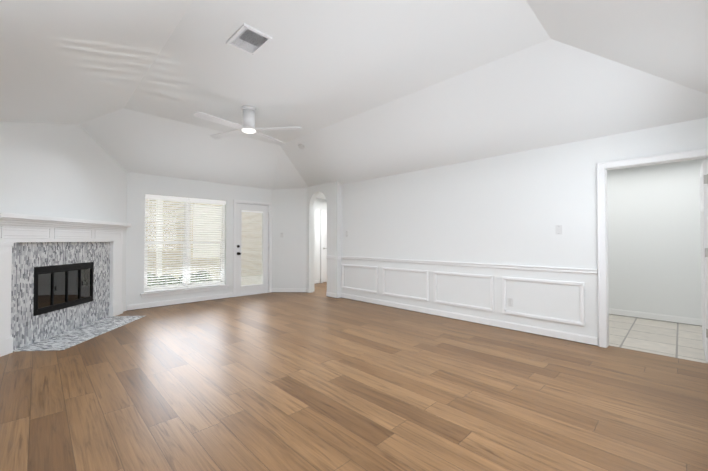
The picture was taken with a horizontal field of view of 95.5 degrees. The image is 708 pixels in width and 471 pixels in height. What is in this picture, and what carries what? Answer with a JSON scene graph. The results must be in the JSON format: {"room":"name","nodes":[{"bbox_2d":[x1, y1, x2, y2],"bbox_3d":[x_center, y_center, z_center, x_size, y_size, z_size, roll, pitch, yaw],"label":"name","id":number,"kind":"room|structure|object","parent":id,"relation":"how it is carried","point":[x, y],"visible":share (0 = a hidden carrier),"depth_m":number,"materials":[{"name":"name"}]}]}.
{"room":"living room","nodes":[
{"label":"living room","id":0,"kind":"room"},
{"bbox_2d":[0,122,126,311],"bbox_3d":[-3.946,-0.200,4.435,0.100,3.000,2.459,0,-1,-5],"label":"wall","id":1,"kind":"structure","parent":0,"point":[73,171],"depth_m":4.25,"materials":[{"name":"white paint"}]},
{"bbox_2d":[126,172,271,310],"bbox_3d":[-3.328,0.100,6.399,5.360,2.460,0.150,1,-1,-45],"label":"wall","id":2,"kind":"structure","parent":0,"point":[139,186],"depth_m":6.07,"materials":[{"name":"white paint"}]},
{"bbox_2d":[140,194,228,297],"bbox_3d":[-3.303,0.193,6.386,1.600,1.883,0.180,1,-1,-45],"label":"window","id":3,"kind":"structure","parent":2,"relation":"in","point":[186,269],"depth_m":6.33,"materials":[{"name":"white paint"}]},
{"bbox_2d":[236,203,268,295],"bbox_3d":[-2.304,0.307,7.322,0.806,2.032,0.131,1,-1,-45],"label":"door","id":4,"kind":"structure","parent":2,"relation":"in","point":[251,287],"depth_m":7.32,"materials":[{"name":"white paint"}]},
{"bbox_2d":[233,200,271,296],"bbox_3d":[-2.341,0.284,7.354,0.930,2.120,0.168,1,-1,-45],"label":"door frame","id":5,"kind":"structure","parent":2,"relation":"attached to","point":[269,205],"depth_m":7.39,"materials":[{"name":"white paint"}]},
{"bbox_2d":[314,198,326,279],"bbox_3d":[-0.970,0.144,9.363,2.160,2.460,0.120,1,-1,-45],"label":"wall","id":6,"kind":"structure","parent":0,"point":[320,204],"depth_m":9.21,"materials":[{"name":"white paint"}]},
{"bbox_2d":[320,209,326,282],"bbox_3d":[-0.654,0.311,9.652,0.970,2.135,0.146,1,-1,-45],"label":"door frame","id":7,"kind":"structure","parent":6,"relation":"attached to","point":[321,274],"depth_m":9.29,"materials":[{"name":"white paint"}]},
{"bbox_2d":[323,212,326,281],"bbox_3d":[-0.655,0.344,9.653,0.814,2.045,0.146,1,-1,-45],"label":"hall door","id":8,"kind":"structure","parent":6,"relation":"in","point":[324,246],"depth_m":9.43,"materials":[{"name":"white paint"}]},
{"bbox_2d":[0,282,707,470],"bbox_3d":[-0.068,1.354,4.705,7.660,0.100,8.000,1,-1,-45],"label":"floor","id":9,"kind":"structure","parent":0,"point":[295,381],"depth_m":2.52,"materials":[{"name":"brown wood"}]},
{"bbox_2d":[0,212,144,356],"bbox_3d":[-3.833,0.539,4.388,1.020,1.520,2.210,0,-1,-5],"label":"fireplace","id":10,"kind":"object","parent":9,"relation":"on","point":[60,283],"visible":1,"depth_m":4.12,"materials":[{"name":"tile"}]},
{"bbox_2d":[0,0,707,198],"bbox_3d":[-0.376,-1.464,5.061,7.660,0.667,8.880,1,-1,-45],"label":"ceiling","id":11,"kind":"structure","parent":0,"point":[358,90],"depth_m":3.36,"materials":[{"name":"white paint"}]},
{"bbox_2d":[194,105,300,143],"bbox_3d":[-1.546,-1.635,4.592,1.482,0.335,1.325,1,-1,-45],"label":"fan","id":12,"kind":"object","parent":11,"relation":"hanging from","point":[249,112],"visible":1,"depth_m":4.49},
{"bbox_2d":[226,23,272,55],"bbox_3d":[-0.979,-1.818,3.001,0.275,0.020,0.370,1,-1,-45],"label":"ceiling vent","id":13,"kind":"object","parent":11,"relation":"in","point":[246,38],"visible":1,"depth_m":2.99,"materials":[{"name":"white metal"}]},
{"bbox_2d":[272,117,707,345],"bbox_3d":[1.088,-0.065,5.133,0.841,2.750,9.040,1,-1,-45],"label":"wall","id":14,"kind":"structure","parent":0,"point":[512,208],"depth_m":4.79,"materials":[{"name":"white paint"}]},
{"bbox_2d":[127,280,701,345],"bbox_3d":[0.297,1.248,4.335,7.420,0.100,8.800,1,-1,-45],"label":"baseboard","id":15,"kind":"structure","parent":14,"relation":"attached to","point":[578,338],"depth_m":5.11,"materials":[{"name":"white paint"}]},
{"bbox_2d":[326,256,597,325],"bbox_3d":[1.116,0.762,5.414,0.150,0.685,4.797,1,-1,-45],"label":"trim","id":16,"kind":"structure","parent":14,"relation":"attached to","point":[581,322],"depth_m":4.67,"materials":[{"name":"white paint"}]},
{"bbox_2d":[508,298,512,306],"bbox_3d":[2.163,0.925,4.446,0.009,0.116,0.072,1,-1,-45],"label":"outlet","id":17,"kind":"object","parent":14,"relation":"attached to","point":[510,302],"visible":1,"depth_m":4.44,"materials":[{"name":"white plastic"}]},
{"bbox_2d":[555,225,561,233],"bbox_3d":[2.574,-0.071,4.042,0.010,0.116,0.072,1,-1,-45],"label":"light switch","id":18,"kind":"object","parent":14,"relation":"attached to","point":[558,229],"visible":1,"depth_m":4.04,"materials":[{"name":"white plastic"}]},
{"bbox_2d":[597,148,707,347],"bbox_3d":[3.235,0.218,3.460,0.172,2.135,0.960,1,-1,-45],"label":"door frame","id":19,"kind":"structure","parent":14,"relation":"attached to","point":[602,227],"depth_m":3.71,"materials":[{"name":"white paint"}]},
{"bbox_2d":[700,160,707,361],"bbox_3d":[3.849,0.257,3.491,0.811,2.033,0.097,1,-1,-45],"label":"door leaf","id":20,"kind":"structure","parent":14,"relation":"in","point":[704,218],"depth_m":3.26,"materials":[{"name":"white paint"}]},
{"bbox_2d":[607,158,707,318],"bbox_3d":[4.561,0.081,5.180,0.120,2.460,4.240,1,-1,-45],"label":"wall","id":21,"kind":"structure","parent":0,"point":[654,240],"depth_m":4.96,"materials":[{"name":"white paint"}]},
{"bbox_2d":[609,314,707,362],"bbox_3d":[3.837,1.350,4.449,2.150,0.100,4.240,1,-1,-45],"label":"floor","id":22,"kind":"structure","parent":0,"point":[676,340],"depth_m":4.08,"materials":[{"name":"beige tile"}]},
{"label":"outside","id":23,"kind":"structure","parent":0,"visible":0},
{"bbox_2d":[212,275,261,284],"bbox_3d":[-10.773,1.523,15.175,34.000,0.118,22.815,1,-1,-45],"label":"ground","id":24,"kind":"structure","parent":23,"point":[253,281],"depth_m":10.14,"materials":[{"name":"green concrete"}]},
{"bbox_2d":[147,271,211,286],"bbox_3d":[-4.883,1.139,8.447,2.369,0.482,0.798,1,-1,-45],"label":"bushes","id":25,"kind":"object","parent":24,"relation":"on","point":[175,278],"depth_m":8.40,"materials":[{"name":"green plant"}]},
{"bbox_2d":[146,200,261,280],"bbox_3d":[-4.194,-0.068,8.152,7.500,2.852,3.540,1,-1,-45],"label":"structure","id":26,"kind":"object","parent":24,"relation":"on","point":[253,249],"depth_m":6.64,"materials":[{"name":"brick"}]}
]}

